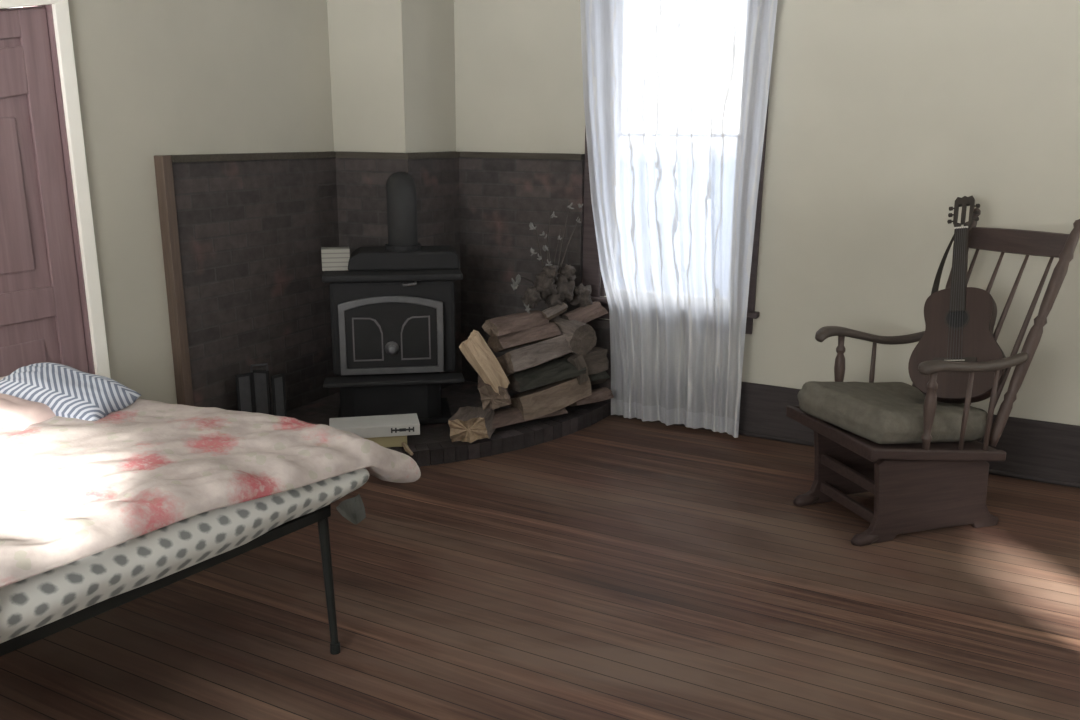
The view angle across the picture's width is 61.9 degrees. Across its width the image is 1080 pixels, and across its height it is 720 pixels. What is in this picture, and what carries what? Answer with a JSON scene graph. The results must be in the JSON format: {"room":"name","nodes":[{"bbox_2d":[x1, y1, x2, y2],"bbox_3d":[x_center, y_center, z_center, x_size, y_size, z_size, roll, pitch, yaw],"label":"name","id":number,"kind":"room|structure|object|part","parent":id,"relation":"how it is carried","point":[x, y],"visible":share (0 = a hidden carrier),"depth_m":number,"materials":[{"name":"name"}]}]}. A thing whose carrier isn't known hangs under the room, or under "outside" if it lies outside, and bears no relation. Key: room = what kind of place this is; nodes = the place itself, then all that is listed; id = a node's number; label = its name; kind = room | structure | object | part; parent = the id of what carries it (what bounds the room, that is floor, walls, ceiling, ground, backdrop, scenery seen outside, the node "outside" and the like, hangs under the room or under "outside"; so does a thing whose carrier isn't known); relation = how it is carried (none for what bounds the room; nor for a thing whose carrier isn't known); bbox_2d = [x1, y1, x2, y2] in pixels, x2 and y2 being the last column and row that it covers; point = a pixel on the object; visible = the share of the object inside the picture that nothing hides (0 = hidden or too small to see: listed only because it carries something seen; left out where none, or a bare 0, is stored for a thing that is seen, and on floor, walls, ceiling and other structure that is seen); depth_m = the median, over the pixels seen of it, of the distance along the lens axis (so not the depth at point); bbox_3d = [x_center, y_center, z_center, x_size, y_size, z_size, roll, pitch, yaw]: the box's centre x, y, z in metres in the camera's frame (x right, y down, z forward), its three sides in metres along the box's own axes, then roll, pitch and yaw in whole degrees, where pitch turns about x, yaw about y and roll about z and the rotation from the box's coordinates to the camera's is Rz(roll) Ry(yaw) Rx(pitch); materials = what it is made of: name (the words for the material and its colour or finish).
{"room":"bedroom","nodes":[
{"label":"bedroom","id":0,"kind":"room"},
{"bbox_2d":[26,0,333,403],"bbox_3d":[-2.342,-0.469,2.761,0.160,2.720,6.337,8,16,26],"label":"wall","id":1,"kind":"structure","parent":0,"point":[155,77],"depth_m":3.91,"materials":[{"name":"paint"}]},
{"bbox_2d":[0,0,110,378],"bbox_3d":[-2.091,-0.351,3.244,0.187,2.060,0.992,7,16,25],"label":"door","id":2,"kind":"structure","parent":1,"relation":"in","point":[51,308],"depth_m":3.45,"materials":[{"name":"pink wood"}]},
{"bbox_3d":[-2.063,-0.240,3.272,0.009,1.250,0.495,8,16,26],"label":"raised panel","id":3,"kind":"part","parent":2,"relation":"part of","materials":[{"name":"brown wood"}]},
{"bbox_2d":[327,0,455,152],"bbox_3d":[-0.794,-1.073,4.994,0.470,2.620,0.487,8,16,26],"label":"chimney","id":4,"kind":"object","parent":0,"point":[392,62],"depth_m":4.69,"materials":[{"name":"paint"}]},
{"bbox_2d":[0,415,1079,719],"bbox_3d":[0.332,1.160,1.745,6.200,0.100,6.337,8,16,26],"label":"floor","id":5,"kind":"structure","parent":0,"point":[615,567],"depth_m":2.90,"materials":[{"name":"brown wood"}]},
{"bbox_2d":[0,504,340,656],"bbox_3d":[-1.548,0.651,2.528,1.625,0.476,1.049,8,16,26],"label":"bed","id":6,"kind":"object","parent":5,"relation":"on","point":[320,516],"visible":0.23,"depth_m":2.28,"materials":[{"name":"black metal"}]},
{"bbox_2d":[0,468,369,643],"bbox_3d":[-1.526,0.385,2.449,1.797,0.213,1.228,8,16,26],"label":"mattress","id":7,"kind":"object","parent":6,"relation":"on","point":[37,601],"visible":0.31,"depth_m":2.07,"materials":[{"name":"grey fabric"}]},
{"bbox_2d":[0,376,420,587],"bbox_3d":[-1.476,0.441,2.482,1.736,0.493,1.489,8,16,26],"label":"quilt","id":8,"kind":"object","parent":7,"relation":"on","point":[72,489],"visible":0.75,"depth_m":2.28,"materials":[{"name":"white fabric"}]},
{"bbox_2d":[0,393,55,429],"bbox_3d":[-1.608,0.134,2.680,0.419,0.104,0.260,4,15,15],"label":"pillow","id":9,"kind":"object","parent":8,"relation":"on","point":[15,412],"visible":0.5,"depth_m":2.56,"materials":[{"name":"white fabric"}]},
{"bbox_2d":[0,362,140,420],"bbox_3d":[-1.442,0.099,2.722,0.384,0.156,0.209,4,15,13],"label":"chevron pillow","id":10,"kind":"object","parent":8,"relation":"on","point":[69,392],"visible":0.82,"depth_m":2.65,"materials":[{"name":"fabric"}]},
{"bbox_3d":[-0.616,0.642,2.620,0.052,0.461,0.031,8,16,26],"label":"leg","id":11,"kind":"part","parent":6,"relation":"part of","materials":[{"name":"black metal"}]},
{"bbox_2d":[154,151,622,415],"bbox_3d":[-0.727,-0.377,4.748,2.266,1.392,0.836,-5,15,-20],"label":"brick surround","id":12,"kind":"object","parent":5,"relation":"on","point":[243,235],"visible":0.46,"depth_m":4.71,"materials":[{"name":"brown brick"}]},
{"bbox_3d":[-0.833,-1.043,4.602,2.059,0.030,0.742,-6,16,-24],"label":"cap rail","id":13,"kind":"part","parent":12,"relation":"part of","materials":[{"name":"brown wood"}]},
{"bbox_2d":[287,380,610,466],"bbox_3d":[-0.612,0.350,4.559,1.427,0.078,1.592,8,16,26],"label":"brick hearth","id":14,"kind":"object","parent":5,"relation":"on","point":[433,446],"visible":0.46,"depth_m":4.51,"materials":[{"name":"brown brick"}]},
{"bbox_2d":[235,363,286,416],"bbox_3d":[-1.337,0.186,4.325,0.222,0.349,0.056,-2,14,-9],"label":"fire screen","id":15,"kind":"object","parent":14,"relation":"on","point":[252,388],"visible":0.7,"depth_m":4.31,"materials":[{"name":"black metal"}]},
{"bbox_3d":[-1.413,0.212,4.320,0.075,0.300,0.012,-11,18,-39],"label":"panel frame","id":16,"kind":"part","parent":15,"relation":"part of","materials":[{"name":"black metal"}]},
{"bbox_3d":[-1.413,0.212,4.320,0.059,0.280,0.003,-11,18,-39],"label":"panel","id":17,"kind":"part","parent":15,"relation":"part of","materials":[{"name":"grey metal"}]},
{"bbox_3d":[-1.333,0.037,4.275,0.081,0.036,0.010,-5,15,-20],"label":"handle","id":18,"kind":"part","parent":15,"relation":"part of","materials":[{"name":"grey metal"}]},
{"bbox_3d":[-1.337,0.202,4.330,0.085,0.315,0.012,3,14,11],"label":"panel frame","id":19,"kind":"part","parent":15,"relation":"part of","materials":[{"name":"black metal"}]},
{"bbox_3d":[-1.337,0.202,4.330,0.069,0.295,0.003,3,14,11],"label":"panel","id":20,"kind":"part","parent":15,"relation":"part of","materials":[{"name":"grey metal"}]},
{"bbox_3d":[-1.258,0.212,4.345,0.012,0.290,0.070,11,18,37],"label":"panel frame","id":21,"kind":"part","parent":15,"relation":"part of","materials":[{"name":"black metal"}]},
{"bbox_3d":[-1.258,0.212,4.345,0.003,0.270,0.054,11,18,37],"label":"panel","id":22,"kind":"part","parent":15,"relation":"part of","materials":[{"name":"grey metal"}]},
{"bbox_2d":[364,435,406,447],"bbox_3d":[-0.814,0.366,4.225,0.372,0.055,0.152,-2,14,-11],"label":"carton","id":23,"kind":"object","parent":14,"relation":"on","point":[392,441],"visible":0.21,"depth_m":4.17,"materials":[{"name":"yellow cardboard"}]},
{"bbox_2d":[329,413,419,437],"bbox_3d":[-0.775,0.311,4.217,0.410,0.053,0.171,-3,15,-12],"label":"carton","id":24,"kind":"object","parent":23,"relation":"on","point":[398,424],"visible":0.87,"depth_m":4.17,"materials":[{"name":"white cardboard"}]},
{"bbox_2d":[322,172,463,423],"bbox_3d":[-0.735,-0.304,4.493,0.680,1.225,0.545,-2,14,-9],"label":"wood stove","id":25,"kind":"object","parent":14,"relation":"on","point":[392,311],"visible":0.96,"depth_m":4.39,"materials":[{"name":"black metal"}]},
{"bbox_2d":[321,247,349,270],"bbox_3d":[-1.004,-0.498,4.425,0.135,0.108,0.070,-3,15,-13],"label":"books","id":26,"kind":"object","parent":25,"relation":"on","point":[333,258],"visible":0.89,"depth_m":4.39,"materials":[{"name":"beige paper"}]},
{"bbox_3d":[-0.718,-0.122,4.359,0.433,0.320,0.004,-2,14,-9],"label":"door glass","id":27,"kind":"part","parent":25,"relation":"part of","materials":[{"name":"black glass"}]},
{"bbox_3d":[-0.717,-0.120,4.354,0.497,0.384,0.018,-2,14,-9],"label":"door frame","id":28,"kind":"part","parent":25,"relation":"part of","materials":[{"name":"silver metal"}]},
{"bbox_3d":[-0.721,-0.126,4.375,0.473,0.360,0.030,-2,14,-9],"label":"stove door","id":29,"kind":"part","parent":25,"relation":"part of","materials":[{"name":"black metal"}]},
{"bbox_3d":[-0.717,-0.053,4.356,0.068,0.067,0.045,-2,14,-9],"label":"door knob","id":30,"kind":"part","parent":25,"relation":"part of","materials":[{"name":"silver metal"}]},
{"bbox_3d":[-0.736,-0.440,4.502,0.670,0.035,0.410,-2,14,-9],"label":"plate","id":31,"kind":"part","parent":25,"relation":"part of","materials":[{"name":"black metal"}]},
{"bbox_3d":[-0.624,-0.364,4.301,0.072,0.019,0.049,-2,14,-9],"label":"air handle","id":32,"kind":"part","parent":25,"relation":"part of","materials":[{"name":"silver metal"}]},
{"bbox_2d":[401,442,412,455],"bbox_3d":[-0.616,0.404,4.144,0.028,0.021,0.171,-6,17,-24],"label":"stick","id":33,"kind":"object","parent":14,"relation":"on","point":[407,449],"visible":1,"depth_m":4.11,"materials":[{"name":"brown wood"}]},
{"bbox_2d":[448,406,495,442],"bbox_3d":[-0.322,0.306,4.336,0.213,0.138,0.282,1,14,2],"label":"log","id":34,"kind":"object","parent":14,"relation":"on","point":[469,424],"visible":0.94,"depth_m":4.24,"materials":[{"name":"brown wood"}]},
{"bbox_2d":[477,374,510,409],"bbox_3d":[-0.225,0.146,4.458,0.163,0.157,0.312,0,14,-3],"label":"log","id":35,"kind":"object","parent":34,"relation":"on","point":[490,398],"visible":0.69,"depth_m":4.33,"materials":[{"name":"brown wood"}]},
{"bbox_2d":[459,330,509,394],"bbox_3d":[-0.263,0.022,4.303,0.249,0.334,0.118,-3,15,-13],"label":"log","id":36,"kind":"object","parent":35,"relation":"on","point":[475,349],"visible":0.98,"depth_m":4.27,"materials":[{"name":"brown wood"}]},
{"bbox_2d":[492,407,567,428],"bbox_3d":[-0.088,0.271,4.511,0.459,0.080,0.168,-9,17,-31],"label":"log","id":37,"kind":"object","parent":14,"relation":"on","point":[508,416],"visible":0.55,"depth_m":4.42,"materials":[{"name":"brown wood"}]},
{"bbox_2d":[510,377,591,420],"bbox_3d":[0.059,0.193,4.597,0.451,0.204,0.173,-9,17,-34],"label":"log","id":38,"kind":"object","parent":37,"relation":"on","point":[549,398],"visible":0.87,"depth_m":4.52,"materials":[{"name":"brown wood"}]},
{"bbox_2d":[507,357,585,391],"bbox_3d":[0.023,0.067,4.569,0.407,0.127,0.166,-7,16,-28],"label":"log","id":39,"kind":"object","parent":38,"relation":"on","point":[557,370],"visible":0.86,"depth_m":4.51,"materials":[{"name":"brown wood"}]},
{"bbox_2d":[496,334,572,375],"bbox_3d":[-0.015,-0.022,4.547,0.410,0.205,0.209,-9,17,-33],"label":"log","id":40,"kind":"object","parent":39,"relation":"on","point":[517,360],"visible":0.89,"depth_m":4.45,"materials":[{"name":"brown wood"}]},
{"bbox_2d":[488,322,561,351],"bbox_3d":[-0.078,-0.116,4.551,0.348,0.124,0.166,-8,16,-29],"label":"log","id":41,"kind":"object","parent":40,"relation":"on","point":[550,330],"visible":0.85,"depth_m":4.50,"materials":[{"name":"brown wood"}]},
{"bbox_2d":[482,310,548,335],"bbox_3d":[-0.124,-0.188,4.557,0.336,0.096,0.166,-11,18,-37],"label":"log","id":42,"kind":"object","parent":41,"relation":"on","point":[502,325],"visible":0.99,"depth_m":4.49,"materials":[{"name":"brown wood"}]},
{"bbox_2d":[541,302,567,319],"bbox_3d":[0.073,-0.248,4.630,0.160,0.086,0.089,-11,18,-38],"label":"log","id":43,"kind":"object","parent":42,"relation":"on","point":[552,312],"visible":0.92,"depth_m":4.60,"materials":[{"name":"brown wood"}]},
{"bbox_2d":[567,354,587,384],"bbox_3d":[0.192,0.051,4.607,0.099,0.165,0.064,-11,18,-39],"label":"log","id":44,"kind":"object","parent":38,"relation":"on","point":[578,361],"visible":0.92,"depth_m":4.58,"materials":[{"name":"brown wood"}]},
{"bbox_2d":[569,387,613,406],"bbox_3d":[0.260,0.196,4.746,0.248,0.078,0.122,-7,16,-27],"label":"log","id":45,"kind":"object","parent":14,"relation":"on","point":[604,393],"visible":0.63,"depth_m":4.72,"materials":[{"name":"brown wood"}]},
{"bbox_2d":[588,371,609,384],"bbox_3d":[0.241,0.097,4.740,0.215,0.100,0.145,-9,17,-32],"label":"log","id":46,"kind":"object","parent":45,"relation":"on","point":[601,377],"visible":0.27,"depth_m":4.72,"materials":[{"name":"brown wood"}]},
{"bbox_2d":[564,347,608,374],"bbox_3d":[0.248,0.008,4.724,0.214,0.130,0.140,-8,16,-30],"label":"log","id":47,"kind":"object","parent":46,"relation":"on","point":[596,360],"visible":0.56,"depth_m":4.68,"materials":[{"name":"brown wood"}]},
{"bbox_2d":[549,315,596,354],"bbox_3d":[0.139,-0.137,4.694,0.181,0.169,0.313,-8,17,-29],"label":"log","id":48,"kind":"object","parent":47,"relation":"on","point":[581,337],"visible":0.54,"depth_m":4.58,"materials":[{"name":"brown wood"}]},
{"bbox_2d":[561,301,607,322],"bbox_3d":[0.223,-0.231,4.729,0.227,0.146,0.151,-8,16,-30],"label":"log","id":49,"kind":"object","parent":48,"relation":"on","point":[585,314],"visible":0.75,"depth_m":4.69,"materials":[{"name":"brown wood"}]},
{"bbox_2d":[511,203,592,312],"bbox_3d":[0.065,-0.523,4.604,0.490,0.563,0.137,-8,16,-29],"label":"bunch","id":50,"kind":"object","parent":49,"relation":"on","point":[556,287],"visible":1,"depth_m":4.61,"materials":[{"name":"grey plant"}]},
{"bbox_3d":[0.009,-0.495,4.612,0.024,0.422,0.138,13,19,40],"label":"stem","id":51,"kind":"part","parent":50,"relation":"part of","materials":[{"name":"brown plant"}]},
{"bbox_3d":[0.051,-0.533,4.621,0.032,0.491,0.050,8,16,26],"label":"stem","id":52,"kind":"part","parent":50,"relation":"part of","materials":[{"name":"brown plant"}]},
{"bbox_3d":[0.073,-0.484,4.648,0.066,0.381,0.015,3,14,9],"label":"stem","id":53,"kind":"part","parent":50,"relation":"part of","materials":[{"name":"brown plant"}]},
{"bbox_3d":[0.106,-0.552,4.634,0.103,0.521,0.009,-5,15,-21],"label":"stem","id":54,"kind":"part","parent":50,"relation":"part of","materials":[{"name":"brown plant"}]},
{"bbox_3d":[0.126,-0.535,4.651,0.183,0.482,0.028,-4,15,-18],"label":"stem","id":55,"kind":"part","parent":50,"relation":"part of","materials":[{"name":"brown plant"}]},
{"bbox_2d":[786,208,1079,545],"bbox_3d":[1.518,0.037,3.578,0.847,1.216,0.618,-4,15,-17],"label":"glider chair","id":56,"kind":"object","parent":5,"relation":"on","point":[915,487],"visible":0.84,"depth_m":3.44,"materials":[{"name":"brown wood"}]},
{"bbox_3d":[1.128,0.279,3.514,0.028,0.050,0.570,-4,15,-17],"label":"rail","id":57,"kind":"part","parent":56,"relation":"part of","materials":[{"name":"brown wood"}]},
{"bbox_3d":[1.262,0.051,3.795,0.046,0.320,0.046,-4,15,-17],"label":"arm post","id":58,"kind":"part","parent":56,"relation":"part of","materials":[{"name":"brown wood"}]},
{"bbox_3d":[1.400,0.420,3.816,0.633,0.335,0.028,-4,15,-17],"label":"panel","id":59,"kind":"part","parent":56,"relation":"part of","materials":[{"name":"brown wood"}]},
{"bbox_3d":[1.395,-0.105,3.795,0.547,0.095,0.075,-4,15,-17],"label":"armrest","id":60,"kind":"part","parent":56,"relation":"part of","materials":[{"name":"brown wood"}]},
{"bbox_2d":[797,381,987,443],"bbox_3d":[1.401,0.202,3.588,0.601,0.194,0.494,-6,16,-25],"label":"seat cushion","id":61,"kind":"object","parent":56,"relation":"on","point":[877,412],"visible":0.93,"depth_m":3.43,"materials":[{"name":"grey fabric"}]},
{"bbox_2d":[908,196,1005,403],"bbox_3d":[1.738,-0.240,3.614,0.356,0.802,0.432,11,18,37],"label":"acoustic guitar","id":62,"kind":"object","parent":61,"relation":"on","point":[960,319],"visible":0.92,"depth_m":3.59,"materials":[{"name":"brown wood"}]},
{"bbox_3d":[1.414,0.288,3.608,0.600,0.111,0.570,-4,15,-17],"label":"seat frame","id":63,"kind":"part","parent":56,"relation":"part of","materials":[{"name":"brown wood"}]},
{"bbox_3d":[1.424,0.184,3.290,0.046,0.310,0.046,-4,15,-17],"label":"arm post","id":64,"kind":"part","parent":56,"relation":"part of","materials":[{"name":"brown wood"}]},
{"bbox_3d":[1.515,0.513,3.455,0.633,0.335,0.028,-4,15,-17],"label":"panel","id":65,"kind":"part","parent":56,"relation":"part of","materials":[{"name":"brown wood"}]},
{"bbox_3d":[1.718,-0.209,3.842,0.280,0.866,0.050,-5,15,-22],"label":"post","id":66,"kind":"part","parent":56,"relation":"part of","materials":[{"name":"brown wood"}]},
{"bbox_3d":[1.596,0.017,3.304,0.492,0.053,0.075,-4,15,-17],"label":"armrest","id":67,"kind":"part","parent":56,"relation":"part of","materials":[{"name":"brown wood"}]},
{"bbox_3d":[1.892,-0.469,3.568,0.069,0.108,0.504,-4,15,-17],"label":"crest rail","id":68,"kind":"part","parent":56,"relation":"part of","materials":[{"name":"brown wood"}]},
{"bbox_3d":[1.863,-0.094,3.391,0.281,0.867,0.049,-3,15,-12],"label":"post","id":69,"kind":"part","parent":56,"relation":"part of","materials":[{"name":"brown wood"}]},
{"bbox_2d":[454,0,1079,425],"bbox_3d":[1.829,-0.763,4.052,6.040,2.720,0.160,8,16,26],"label":"wall","id":70,"kind":"structure","parent":0,"point":[883,114],"depth_m":4.08,"materials":[{"name":"paint"}]},
{"bbox_2d":[582,74,770,333],"bbox_3d":[0.683,-1.149,4.528,0.990,1.963,0.205,8,16,26],"label":"window","id":71,"kind":"structure","parent":70,"relation":"in","point":[591,271],"depth_m":4.75,"materials":[{"name":"brown wood"}]},
{"bbox_3d":[0.655,-0.286,4.705,0.990,0.028,0.115,8,16,26],"label":"sill","id":72,"kind":"part","parent":71,"relation":"part of","materials":[{"name":"brown wood"}]},
{"bbox_2d":[580,0,777,437],"bbox_3d":[0.636,-0.873,4.475,1.240,2.464,0.158,8,16,26],"label":"sheer curtain","id":73,"kind":"object","parent":70,"relation":"hanging from","point":[676,92],"visible":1,"depth_m":4.45,"materials":[{"name":"white fabric"}]},
{"bbox_2d":[635,382,1079,487],"bbox_3d":[2.394,0.427,3.942,4.335,0.275,0.022,8,16,26],"label":"baseboard","id":74,"kind":"structure","parent":70,"relation":"attached to","point":[1044,449],"depth_m":4.06,"materials":[{"name":"brown wood"}]}
]}

